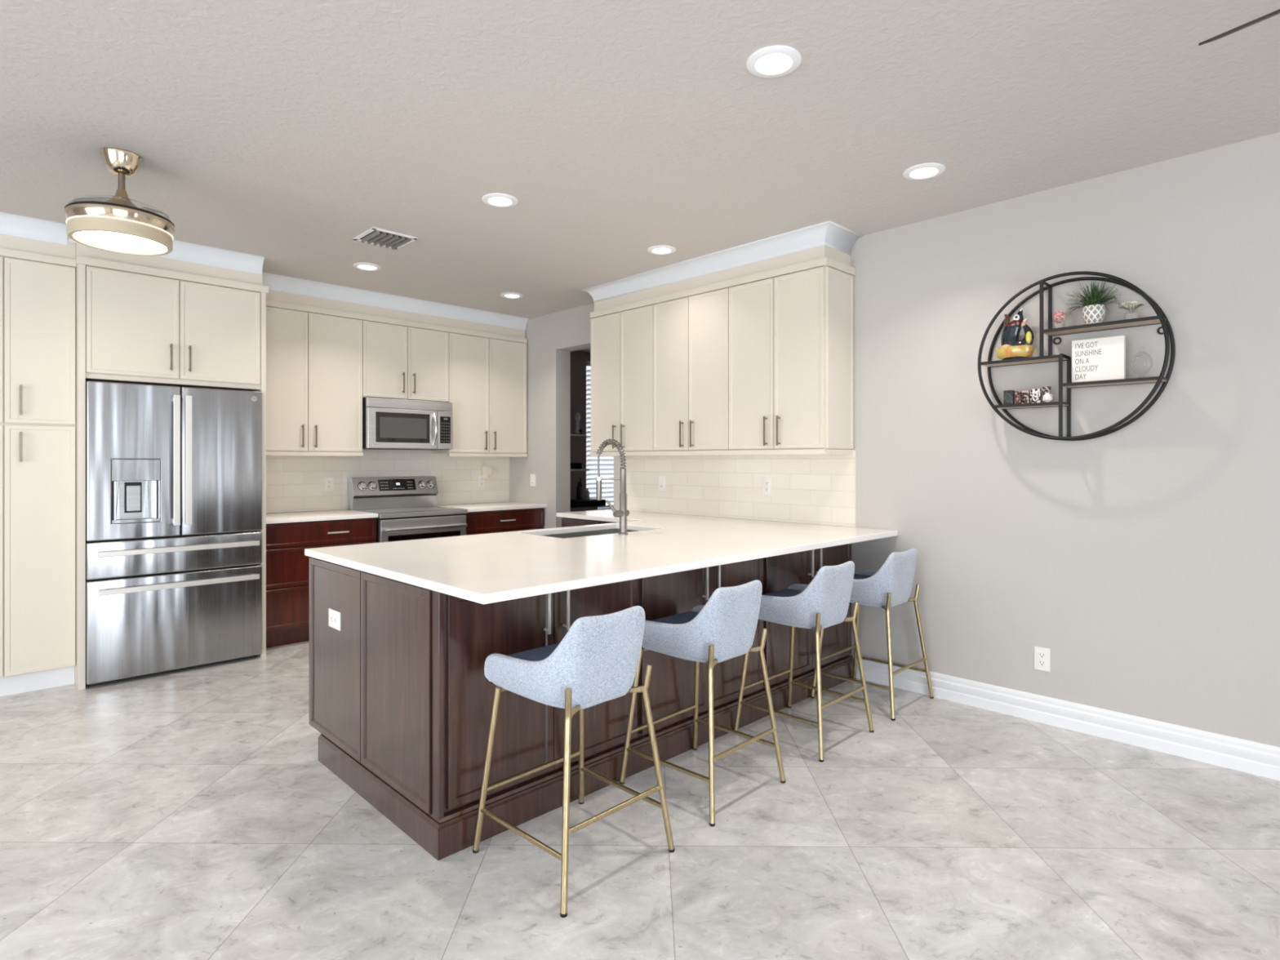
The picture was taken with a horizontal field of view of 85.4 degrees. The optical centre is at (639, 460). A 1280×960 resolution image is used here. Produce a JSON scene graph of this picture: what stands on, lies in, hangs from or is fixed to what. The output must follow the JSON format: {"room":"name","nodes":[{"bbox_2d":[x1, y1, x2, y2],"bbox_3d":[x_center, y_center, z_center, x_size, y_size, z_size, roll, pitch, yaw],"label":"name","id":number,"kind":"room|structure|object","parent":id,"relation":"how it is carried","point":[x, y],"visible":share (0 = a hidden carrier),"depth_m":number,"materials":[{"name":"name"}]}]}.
{"room":"kitchen","nodes":[
{"label":"kitchen","id":0,"kind":"room"},
{"bbox_2d":[271,501,508,513],"bbox_3d":[-4.035,-0.022,4.439,7.450,2.715,0.150,0,0,-44],"label":"wall","id":1,"kind":"structure","parent":0,"point":[508,501],"depth_m":5.83,"materials":[{"name":"grey paint"}]},
{"bbox_2d":[266,299,363,456],"bbox_3d":[-2.651,-0.616,5.436,0.838,1.152,0.364,0,0,-44],"label":"upper cabinet","id":2,"kind":"object","parent":1,"relation":"attached to","point":[314,354],"visible":0.78,"depth_m":5.36,"materials":[{"name":"beige paint"}]},
{"bbox_2d":[266,289,524,337],"bbox_3d":[-2.008,-1.286,5.917,2.462,0.189,0.018,0,0,-44],"label":"trim","id":3,"kind":"structure","parent":2,"relation":"attached to","point":[276,295],"depth_m":5.80,"materials":[{"name":"beige paint"}]},
{"bbox_2d":[266,448,509,513],"bbox_3d":[-2.197,0.152,6.128,2.459,0.514,0.010,0,0,-44],"label":"tile backsplash","id":4,"kind":"structure","parent":1,"relation":"attached to","point":[294,483],"depth_m":5.97,"materials":[{"name":"white tile"}]},
{"bbox_2d":[324,476,333,491],"bbox_3d":[-2.576,0.193,5.744,0.072,0.117,0.009,0,0,-44],"label":"wall outlet","id":5,"kind":"object","parent":4,"relation":"attached to","point":[329,482],"visible":1,"depth_m":5.74,"materials":[{"name":"white plastic"}]},
{"bbox_2d":[478,475,484,487],"bbox_3d":[-1.544,0.200,6.755,0.072,0.117,0.009,0,0,-44],"label":"wall outlet","id":6,"kind":"object","parent":4,"relation":"attached to","point":[481,482],"visible":1,"depth_m":6.75,"materials":[{"name":"white plastic"}]},
{"bbox_2d":[481,466,491,479],"bbox_3d":[-1.496,0.114,6.757,0.078,0.127,0.057,0,0,-44],"label":"plug","id":7,"kind":"object","parent":4,"relation":"attached to","point":[486,470],"visible":1,"depth_m":6.73,"materials":[{"name":"beige plastic"}]},
{"bbox_2d":[362,314,448,402],"bbox_3d":[-2.077,-0.855,5.998,0.770,0.675,0.364,0,0,-44],"label":"upper cabinet","id":8,"kind":"object","parent":1,"relation":"attached to","point":[402,359],"visible":0.91,"depth_m":5.87,"materials":[{"name":"beige paint"}]},
{"bbox_2d":[362,397,452,449],"bbox_3d":[-2.038,-0.306,5.958,0.754,0.413,0.454,0,0,-44],"label":"microwave","id":9,"kind":"object","parent":8,"relation":"attached to","point":[388,424],"visible":0.98,"depth_m":5.79,"materials":[{"name":"silver metal"}]},
{"bbox_2d":[431,326,527,457],"bbox_3d":[-1.503,-0.616,6.561,0.838,1.152,0.364,0,0,-44],"label":"upper cabinet","id":10,"kind":"object","parent":1,"relation":"attached to","point":[487,371],"visible":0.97,"depth_m":6.44,"materials":[{"name":"beige paint"}]},
{"bbox_2d":[570,350,591,499],"bbox_3d":[-0.413,-0.022,9.151,3.980,2.715,0.150,0,0,-44],"label":"wall","id":11,"kind":"structure","parent":0,"point":[579,359],"depth_m":8.69,"materials":[{"name":"black paint"}]},
{"bbox_2d":[570,434,586,436],"bbox_3d":[-0.806,-0.319,8.569,0.245,0.022,0.129,0,0,-44],"label":"floating shelf","id":12,"kind":"object","parent":11,"relation":"attached to","point":[576,435],"visible":0.56,"depth_m":8.54,"materials":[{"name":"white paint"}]},
{"bbox_2d":[572,412,582,434],"bbox_3d":[-0.776,-0.468,8.607,0.100,0.274,0.070,0,0,-44],"label":"figurine","id":13,"kind":"object","parent":12,"relation":"on","point":[577,416],"visible":0.97,"depth_m":8.59,"materials":[{"name":"black paint"}]},
{"bbox_2d":[570,468,589,471],"bbox_3d":[-0.786,0.111,8.589,0.300,0.022,0.129,0,0,-44],"label":"floating shelf","id":14,"kind":"object","parent":11,"relation":"attached to","point":[581,469],"visible":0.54,"depth_m":8.57,"materials":[{"name":"black paint"}]},
{"bbox_2d":[570,462,581,469],"bbox_3d":[-0.804,0.062,8.579,0.140,0.074,0.080,0,0,-44],"label":"box","id":15,"kind":"object","parent":14,"relation":"on","point":[573,465],"visible":0.79,"depth_m":8.54,"materials":[{"name":"paint"}]},
{"bbox_2d":[581,463,586,468],"bbox_3d":[-0.715,0.069,8.666,0.080,0.062,0.080,0,0,-44],"label":"cup","id":16,"kind":"object","parent":14,"relation":"on","point":[583,465],"visible":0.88,"depth_m":8.63,"materials":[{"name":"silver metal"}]},
{"bbox_2d":[586,360,613,510],"bbox_3d":[-0.318,-0.312,9.154,1.020,1.905,0.060,0,0,-44],"label":"window blind","id":17,"kind":"object","parent":11,"relation":"attached to","point":[588,362],"visible":0.29,"depth_m":8.88,"materials":[{"name":"white paint"}]},
{"bbox_2d":[0,0,1279,352],"bbox_3d":[0.348,-1.430,2.931,11.600,0.100,10.300,0,0,-44],"label":"ceiling","id":18,"kind":"structure","parent":0,"point":[283,132],"depth_m":2.78,"materials":[{"name":"grey paint"}]},
{"bbox_2d":[63,147,174,255],"bbox_3d":[-2.339,-1.180,3.127,0.400,0.399,0.400,0,0,-44],"label":"fan light","id":19,"kind":"object","parent":18,"relation":"hanging from","point":[115,224],"visible":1,"depth_m":3.06,"materials":[{"name":"silver metal"}]},
{"bbox_2d":[73,231,166,253],"bbox_3d":[-2.339,-0.989,3.127,0.336,0.007,0.336,0,0,-44],"label":"diffuser","id":20,"kind":"object","parent":19,"relation":"attached to","point":[146,242],"depth_m":3.11,"materials":[{"name":"white"}]},
{"bbox_2d":[0,212,265,274],"bbox_3d":[-3.182,-1.329,4.179,1.644,0.103,0.170,0,0,-44],"label":"trim","id":21,"kind":"structure","parent":18,"relation":"attached to","point":[12,224],"depth_m":4.39,"materials":[{"name":"white paint"}]},
{"bbox_2d":[352,262,381,271],"bbox_3d":[-1.935,-1.375,4.915,0.188,0.010,0.188,0,0,-44],"label":"recessed light","id":22,"kind":"object","parent":18,"relation":"in","point":[363,266],"visible":1,"depth_m":4.91,"materials":[{"name":"white paint"}]},
{"bbox_2d":[352,226,417,249],"bbox_3d":[-1.576,-1.368,4.291,0.285,0.023,0.295,0,0,-44],"label":"ceiling vent","id":23,"kind":"object","parent":18,"relation":"in","point":[375,236],"visible":1,"depth_m":4.27,"materials":[{"name":"white metal"}]},
{"bbox_2d":[262,271,529,330],"bbox_3d":[-1.973,-1.329,5.886,2.469,0.103,0.075,0,0,-44],"label":"trim","id":24,"kind":"structure","parent":18,"relation":"attached to","point":[274,282],"depth_m":5.77,"materials":[{"name":"white paint"}]},
{"bbox_2d":[481,193,518,207],"bbox_3d":[-0.741,-1.375,3.665,0.188,0.010,0.188,0,0,-44],"label":"recessed light","id":25,"kind":"object","parent":18,"relation":"in","point":[497,200],"visible":1,"depth_m":3.66,"materials":[{"name":"white paint"}]},
{"bbox_2d":[500,292,523,298],"bbox_3d":[-1.066,-1.375,5.770,0.188,0.010,0.188,0,0,-44],"label":"recessed light","id":26,"kind":"object","parent":18,"relation":"in","point":[508,295],"visible":1,"depth_m":5.75,"materials":[{"name":"white paint"}]},
{"bbox_2d":[647,244,675,254],"bbox_3d":[0.141,-1.375,4.525,0.188,0.010,0.188,0,0,-44],"label":"recessed light","id":27,"kind":"object","parent":18,"relation":"in","point":[660,249],"visible":1,"depth_m":4.51,"materials":[{"name":"white paint"}]},
{"bbox_2d":[746,44,801,77],"bbox_3d":[0.462,-1.375,2.395,0.188,0.010,0.188,0,0,-44],"label":"recessed light","id":28,"kind":"object","parent":18,"relation":"in","point":[774,61],"visible":1,"depth_m":2.38,"materials":[{"name":"white paint"}]},
{"bbox_2d":[902,162,945,180],"bbox_3d":[1.352,-1.375,3.301,0.188,0.010,0.188,0,0,-44],"label":"recessed light","id":29,"kind":"object","parent":18,"relation":"in","point":[930,170],"visible":1,"depth_m":3.29,"materials":[{"name":"white paint"}]},
{"bbox_2d":[1198,8,1279,45],"bbox_3d":[1.803,-1.185,1.232,1.258,0.390,1.284,0,0,-44],"label":"ceiling fan","id":30,"kind":"object","parent":18,"relation":"hanging from","point":[1277,11],"visible":1,"depth_m":1.67,"materials":[{"name":"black metal"}]},
{"bbox_2d":[0,640,1279,959],"bbox_3d":[0.348,1.385,2.931,11.600,0.100,10.300,0,0,-44],"label":"floor","id":31,"kind":"structure","parent":0,"point":[194,813],"depth_m":2.39,"materials":[{"name":"tile"}]},
{"bbox_2d":[0,248,76,696],"bbox_3d":[-3.789,0.072,4.093,0.658,2.525,0.690,0,0,-44],"label":"pantry cabinet","id":32,"kind":"object","parent":31,"relation":"on","point":[37,291],"visible":0.98,"depth_m":3.99,"materials":[{"name":"beige paint"}]},
{"bbox_2d":[75,255,268,689],"bbox_3d":[-3.161,0.071,4.642,1.022,2.527,0.784,0,0,-44],"label":"tall cabinet","id":33,"kind":"object","parent":31,"relation":"on","point":[135,324],"visible":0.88,"depth_m":4.32,"materials":[{"name":"beige paint"}]},
{"bbox_2d":[0,233,262,285],"bbox_3d":[-3.426,-1.286,4.428,1.644,0.189,0.718,0,0,-44],"label":"trim","id":34,"kind":"structure","parent":33,"relation":"attached to","point":[70,251],"depth_m":4.20,"materials":[{"name":"beige paint"}]},
{"bbox_2d":[85,381,262,686],"bbox_3d":[-3.127,0.432,4.604,0.930,1.798,0.805,0,0,-44],"label":"refrigerator","id":35,"kind":"object","parent":31,"relation":"on","point":[174,473],"visible":0.98,"depth_m":4.31,"materials":[{"name":"silver metal"}]},
{"bbox_2d":[266,517,376,648],"bbox_3d":[-2.556,0.888,5.335,0.831,0.893,0.638,0,0,-44],"label":"base cabinet","id":36,"kind":"object","parent":31,"relation":"on","point":[287,566],"visible":0.27,"depth_m":5.01,"materials":[{"name":"brown wood"}]},
{"bbox_2d":[266,509,377,524],"bbox_3d":[-2.556,0.425,5.336,0.838,0.031,0.617,0,0,-44],"label":"countertop","id":37,"kind":"structure","parent":36,"relation":"on","point":[310,516],"depth_m":5.22,"materials":[{"name":"white stone"}]},
{"bbox_2d":[347,475,466,542],"bbox_3d":[-1.955,0.723,5.876,0.767,1.165,0.680,0,0,-44],"label":"electric range","id":38,"kind":"object","parent":31,"relation":"on","point":[406,508],"visible":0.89,"depth_m":5.84,"materials":[{"name":"silver metal"}]},
{"bbox_2d":[355,506,466,518],"bbox_3d":[-1.936,0.431,5.856,0.767,0.038,0.525,0,0,-44],"label":"cooktop","id":39,"kind":"object","parent":38,"relation":"in","point":[384,512],"depth_m":5.79,"materials":[{"name":"silver glass"}]},
{"bbox_2d":[465,507,544,535],"bbox_3d":[-1.401,0.888,6.468,0.835,0.893,0.638,0,0,-44],"label":"base cabinet","id":40,"kind":"object","parent":31,"relation":"on","point":[511,520],"visible":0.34,"depth_m":6.25,"materials":[{"name":"brown wood"}]},
{"bbox_2d":[436,502,546,512],"bbox_3d":[-1.401,0.425,6.469,0.844,0.031,0.617,0,0,-44],"label":"countertop","id":41,"kind":"structure","parent":40,"relation":"on","point":[478,507],"depth_m":6.35,"materials":[{"name":"white stone"}]},
{"bbox_2d":[444,578,637,813],"bbox_3d":[-0.730,0.826,3.082,0.926,0.768,1.206,0,0,-44],"label":"base cabinet","id":42,"kind":"object","parent":31,"relation":"on","point":[529,734],"visible":0.37,"depth_m":2.54,"materials":[{"name":"brown wood"}]},
{"bbox_2d":[472,605,675,917],"bbox_3d":[-0.226,0.911,2.370,0.494,0.849,0.494,0,0,45],"label":"bar stool","id":43,"kind":"object","parent":31,"relation":"on","point":[596,662],"visible":1,"depth_m":2.24,"materials":[{"name":"blue fabric"}]},
{"bbox_2d":[507,642,559,661],"bbox_3d":[-0.245,0.711,2.388,0.387,0.080,0.368,0,0,45],"label":"seat cushion","id":44,"kind":"object","parent":43,"relation":"on","point":[539,654],"depth_m":2.42,"materials":[{"name":"blue fabric"}]},
{"bbox_2d":[318,655,853,860],"bbox_3d":[-0.052,1.272,3.686,2.810,0.127,1.088,0,0,-44],"label":"trim","id":45,"kind":"structure","parent":31,"relation":"on","point":[451,834],"depth_m":2.75,"materials":[{"name":"brown wood"}]},
{"bbox_2d":[309,557,444,819],"bbox_3d":[-1.092,0.826,2.767,0.029,0.768,1.195,0,0,-44],"label":"island end panel","id":46,"kind":"object","parent":45,"relation":"on","point":[376,682],"visible":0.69,"depth_m":2.65,"materials":[{"name":"brown wood"}]},
{"bbox_2d":[328,608,341,631],"bbox_3d":[-1.312,0.680,2.974,0.009,0.078,0.125,0,0,-44],"label":"wall outlet","id":47,"kind":"object","parent":46,"relation":"attached to","point":[335,616],"visible":1,"depth_m":2.96,"materials":[{"name":"white plastic"}]},
{"bbox_2d":[330,614,333,622],"bbox_3d":[-1.327,0.680,2.987,0.005,0.034,0.029,0,0,-44],"label":"receptacle","id":48,"kind":"object","parent":47,"relation":"attached to","point":[331,615],"depth_m":2.98,"materials":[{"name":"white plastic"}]},
{"bbox_2d":[333,616,337,624],"bbox_3d":[-1.299,0.680,2.958,0.005,0.034,0.029,0,0,-44],"label":"receptacle","id":49,"kind":"object","parent":47,"relation":"attached to","point":[335,617],"depth_m":2.95,"materials":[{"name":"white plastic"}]},
{"bbox_2d":[561,517,613,527],"bbox_3d":[-0.112,0.888,5.326,0.602,0.893,0.925,0,0,-44],"label":"base cabinet","id":50,"kind":"object","parent":31,"relation":"on","point":[566,522],"visible":0.02,"depth_m":5.32,"materials":[{"name":"brown wood"}]},
{"bbox_2d":[304,509,897,604],"bbox_3d":[-0.361,0.425,4.008,2.804,0.031,2.520,0,0,-44],"label":"countertop","id":51,"kind":"structure","parent":50,"relation":"on","point":[487,568],"depth_m":3.11,"materials":[{"name":"white stone"}]},
{"bbox_2d":[543,528,638,538],"bbox_3d":[-0.279,0.541,4.092,0.806,0.198,0.460,0,0,-44],"label":"sink","id":52,"kind":"object","parent":51,"relation":"in","point":[609,531],"visible":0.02,"depth_m":4.33,"materials":[{"name":"silver metal"}]},
{"bbox_2d":[595,438,629,534],"bbox_3d":[-0.188,0.142,3.915,0.139,0.536,0.252,0,0,-44],"label":"kitchen faucet","id":53,"kind":"object","parent":51,"relation":"on","point":[623,513],"visible":1,"depth_m":3.86,"materials":[{"name":"metal"}]},
{"bbox_2d":[570,498,605,511],"bbox_3d":[-0.716,0.905,8.502,0.480,0.860,0.347,0,0,-44],"label":"stand","id":54,"kind":"object","parent":31,"relation":"on","point":[584,504],"visible":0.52,"depth_m":8.37,"materials":[{"name":"black laminate"}]},
{"bbox_2d":[576,481,581,499],"bbox_3d":[-0.749,0.365,8.479,0.052,0.220,0.052,0,0,-44],"label":"bottle","id":55,"kind":"object","parent":54,"relation":"on","point":[578,488],"visible":1,"depth_m":8.46,"materials":[{"name":"black glass"}]},
{"bbox_2d":[579,478,582,499],"bbox_3d":[-0.734,0.345,8.550,0.052,0.260,0.052,0,0,-44],"label":"bottle","id":56,"kind":"object","parent":54,"relation":"on","point":[580,483],"visible":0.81,"depth_m":8.54,"materials":[{"name":"black glass"}]},
{"bbox_2d":[585,488,589,499],"bbox_3d":[-0.649,0.405,8.549,0.052,0.140,0.052,0,0,-44],"label":"bottle","id":57,"kind":"object","parent":54,"relation":"on","point":[587,492],"visible":1,"depth_m":8.53,"materials":[{"name":"black glass"}]},
{"bbox_2d":[635,558,763,738],"bbox_3d":[-0.069,0.826,3.729,0.920,0.768,1.206,0,0,-44],"label":"base cabinet","id":58,"kind":"object","parent":31,"relation":"on","point":[670,690],"visible":0.21,"depth_m":3.22,"materials":[{"name":"brown wood"}]},
{"bbox_2d":[619,579,785,826],"bbox_3d":[0.260,0.911,2.874,0.494,0.849,0.494,0,0,44],"label":"bar stool","id":59,"kind":"object","parent":31,"relation":"on","point":[723,628],"visible":0.88,"depth_m":2.74,"materials":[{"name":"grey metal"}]},
{"bbox_2d":[649,611,699,624],"bbox_3d":[0.241,0.711,2.892,0.387,0.080,0.368,0,0,44],"label":"seat cushion","id":60,"kind":"object","parent":59,"relation":"on","point":[685,617],"depth_m":2.96,"materials":[{"name":"blue fabric"}]},
{"bbox_2d":[733,560,874,762],"bbox_3d":[0.807,0.911,3.417,0.494,0.849,0.494,0,0,-45],"label":"bar stool","id":61,"kind":"object","parent":31,"relation":"on","point":[824,602],"visible":0.91,"depth_m":3.28,"materials":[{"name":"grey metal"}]},
{"bbox_2d":[761,588,802,596],"bbox_3d":[0.789,0.711,3.435,0.368,0.080,0.387,0,0,-45],"label":"seat cushion","id":62,"kind":"object","parent":61,"relation":"on","point":[788,592],"depth_m":3.53,"materials":[{"name":"blue fabric"}]},
{"bbox_2d":[761,543,851,689],"bbox_3d":[0.590,0.826,4.375,0.920,0.768,1.206,0,0,-44],"label":"base cabinet","id":63,"kind":"object","parent":31,"relation":"on","point":[780,571],"visible":0.21,"depth_m":3.89,"materials":[{"name":"brown wood"}]},
{"bbox_2d":[810,548,933,720],"bbox_3d":[1.307,0.911,3.905,0.494,0.849,0.494,0,0,-44],"label":"bar stool","id":64,"kind":"object","parent":31,"relation":"on","point":[891,585],"visible":0.78,"depth_m":3.75,"materials":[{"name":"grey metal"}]},
{"bbox_2d":[853,573,871,579],"bbox_3d":[1.290,0.711,3.923,0.368,0.080,0.387,0,0,-44],"label":"seat cushion","id":65,"kind":"object","parent":64,"relation":"on","point":[856,576],"depth_m":4.05,"materials":[{"name":"blue fabric"}]},
{"bbox_2d":[508,132,1279,746],"bbox_3d":[1.675,-0.022,4.056,0.170,2.715,10.050,0,0,-44],"label":"wall","id":66,"kind":"structure","parent":0,"point":[1144,554],"depth_m":3.42,"materials":[{"name":"grey paint"}]},
{"bbox_2d":[530,474,535,486],"bbox_3d":[-1.036,0.185,6.693,0.010,0.117,0.085,0,0,-44],"label":"light switch","id":67,"kind":"object","parent":66,"relation":"attached to","point":[532,476],"visible":1,"depth_m":6.68,"materials":[{"name":"white plastic"}]},
{"bbox_2d":[590,297,654,456],"bbox_3d":[-0.045,-0.616,5.423,0.372,1.153,0.703,0,0,-44],"label":"upper cabinet","id":68,"kind":"object","parent":66,"relation":"attached to","point":[622,335],"visible":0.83,"depth_m":5.30,"materials":[{"name":"beige paint"}]},
{"bbox_2d":[652,280,729,455],"bbox_3d":[0.445,-0.616,4.923,0.372,1.153,0.697,0,0,-44],"label":"upper cabinet","id":69,"kind":"object","parent":66,"relation":"attached to","point":[691,326],"visible":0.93,"depth_m":4.80,"materials":[{"name":"beige paint"}]},
{"bbox_2d":[579,220,862,302],"bbox_3d":[0.440,-1.330,4.916,0.387,0.107,2.251,0,0,-44],"label":"trim","id":70,"kind":"structure","parent":66,"relation":"attached to","point":[829,233],"depth_m":4.53,"materials":[{"name":"white paint"}]},
{"bbox_2d":[624,449,856,527],"bbox_3d":[0.604,0.171,5.019,0.010,0.476,2.076,0,0,-44],"label":"tile backsplash","id":71,"kind":"structure","parent":66,"relation":"attached to","point":[808,489],"depth_m":4.85,"materials":[{"name":"white tile"}]},
{"bbox_2d":[658,475,665,490],"bbox_3d":[0.172,0.175,5.446,0.010,0.117,0.075,0,0,-44],"label":"light switch","id":72,"kind":"object","parent":71,"relation":"attached to","point":[661,478],"visible":1,"depth_m":5.44,"materials":[{"name":"white plastic"}]},
{"bbox_2d":[762,477,771,495],"bbox_3d":[0.868,0.175,4.736,0.009,0.117,0.072,0,0,-44],"label":"wall outlet","id":73,"kind":"object","parent":71,"relation":"attached to","point":[766,482],"visible":1,"depth_m":4.73,"materials":[{"name":"white plastic"}]},
{"bbox_2d":[727,257,855,454],"bbox_3d":[0.944,-0.616,4.413,0.372,1.153,0.730,0,0,-44],"label":"upper cabinet","id":74,"kind":"object","parent":66,"relation":"attached to","point":[791,327],"visible":1,"depth_m":4.24,"materials":[{"name":"beige paint"}]},
{"bbox_2d":[594,244,850,311],"bbox_3d":[0.470,-1.286,4.945,0.305,0.189,2.086,0,0,-44],"label":"trim","id":75,"kind":"structure","parent":74,"relation":"attached to","point":[821,251],"depth_m":4.60,"materials":[{"name":"beige paint"}]},
{"bbox_2d":[1034,646,1049,671],"bbox_3d":[2.054,1.012,3.541,0.009,0.117,0.072,0,0,-44],"label":"wall outlet","id":76,"kind":"object","parent":66,"relation":"attached to","point":[1042,655],"visible":1,"depth_m":3.54,"materials":[{"name":"white plastic"}]},
{"bbox_2d":[1038,652,1045,658],"bbox_3d":[2.053,0.992,3.539,0.005,0.029,0.034,0,0,-44],"label":"receptacle","id":77,"kind":"object","parent":76,"relation":"attached to","point":[1041,655],"depth_m":3.54,"materials":[{"name":"white plastic"}]},
{"bbox_2d":[1038,659,1045,666],"bbox_3d":[2.053,1.032,3.539,0.005,0.029,0.034,0,0,-44],"label":"receptacle","id":78,"kind":"object","parent":76,"relation":"attached to","point":[1041,662],"depth_m":3.54,"materials":[{"name":"white plastic"}]},
{"bbox_2d":[853,654,1279,780],"bbox_3d":[3.179,1.268,2.387,0.018,0.135,5.320,0,0,-44],"label":"baseboard","id":79,"kind":"structure","parent":66,"relation":"attached to","point":[1260,759],"depth_m":3.36,"materials":[{"name":"white paint"}]},
{"bbox_2d":[977,271,1175,440],"bbox_3d":[2.099,-0.503,3.387,0.156,0.806,0.806,0,0,-44],"label":"round wall shelf","id":80,"kind":"object","parent":66,"relation":"attached to","point":[1161,318],"visible":0.98,"depth_m":3.35,"materials":[{"name":"black metal"}]},
{"bbox_2d":[1003,390,1014,404],"bbox_3d":[1.911,-0.326,3.589,0.029,0.077,0.046,0,0,-44],"label":"block","id":81,"kind":"object","parent":80,"relation":"on","point":[1008,395],"visible":0.85,"depth_m":3.58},
{"bbox_2d":[995,307,1034,359],"bbox_3d":[1.926,-0.648,3.561,0.089,0.264,0.182,0,0,-44],"label":"figurine","id":82,"kind":"object","parent":80,"relation":"on","point":[1011,348],"visible":0.98,"depth_m":3.54,"materials":[{"name":"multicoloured ceramic"}]},
{"bbox_2d":[1014,391,1022,404],"bbox_3d":[1.941,-0.322,3.557,0.029,0.069,0.028,0,0,-44],"label":"block","id":83,"kind":"object","parent":80,"relation":"on","point":[1018,394],"visible":0.84,"depth_m":3.55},
{"bbox_2d":[1022,390,1030,403],"bbox_3d":[1.967,-0.323,3.532,0.029,0.071,0.034,0,0,-44],"label":"block","id":84,"kind":"object","parent":80,"relation":"on","point":[1025,393],"visible":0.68,"depth_m":3.52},
{"bbox_2d":[1030,388,1041,403],"bbox_3d":[1.999,-0.325,3.499,0.029,0.075,0.046,0,0,-44],"label":"block","id":85,"kind":"object","parent":80,"relation":"on","point":[1035,394],"visible":0.81,"depth_m":3.49,"materials":[{"name":"white"}]},
{"bbox_2d":[1042,386,1051,402],"bbox_3d":[2.032,-0.329,3.465,0.029,0.083,0.034,0,0,-44],"label":"block","id":86,"kind":"object","parent":80,"relation":"on","point":[1045,389],"visible":0.55,"depth_m":3.46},
{"bbox_2d":[1042,392,1053,402],"bbox_3d":[2.016,-0.312,3.426,0.046,0.052,0.044,0,0,-44],"label":"ball","id":87,"kind":"object","parent":80,"relation":"on","point":[1047,397],"visible":0.97,"depth_m":3.41,"materials":[{"name":"white paint"}]},
{"bbox_2d":[1052,311,1065,328],"bbox_3d":[2.066,-0.693,3.418,0.055,0.095,0.057,0,0,-44],"label":"jar","id":88,"kind":"object","parent":80,"relation":"on","point":[1059,316],"visible":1,"depth_m":3.40,"materials":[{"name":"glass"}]},
{"bbox_2d":[1066,278,1120,324],"bbox_3d":[2.153,-0.756,3.307,0.168,0.221,0.212,0,0,-44],"label":"potted grass","id":89,"kind":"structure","parent":80,"relation":"on","point":[1094,308],"depth_m":3.28,"materials":[{"name":"plant"}]},
{"bbox_2d":[1082,304,1105,324],"bbox_3d":[2.169,-0.692,3.313,0.094,0.093,0.094,0,0,-44],"label":"pot","id":90,"kind":"object","parent":80,"relation":"on","point":[1091,313],"depth_m":3.28,"materials":[{"name":"ceramic"}]},
{"bbox_2d":[1071,335,1125,382],"bbox_3d":[2.181,-0.479,3.300,0.033,0.208,0.212,0,0,-44],"label":"sign","id":91,"kind":"object","parent":80,"relation":"on","point":[1104,358],"visible":0.99,"depth_m":3.28,"materials":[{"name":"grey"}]},
{"bbox_2d":[1118,300,1144,319],"bbox_3d":[2.275,-0.692,3.206,0.062,0.094,0.100,0,0,-44],"label":"jar","id":92,"kind":"object","parent":80,"relation":"on","point":[1135,315],"visible":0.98,"depth_m":3.19,"materials":[{"name":"beige ceramic"}]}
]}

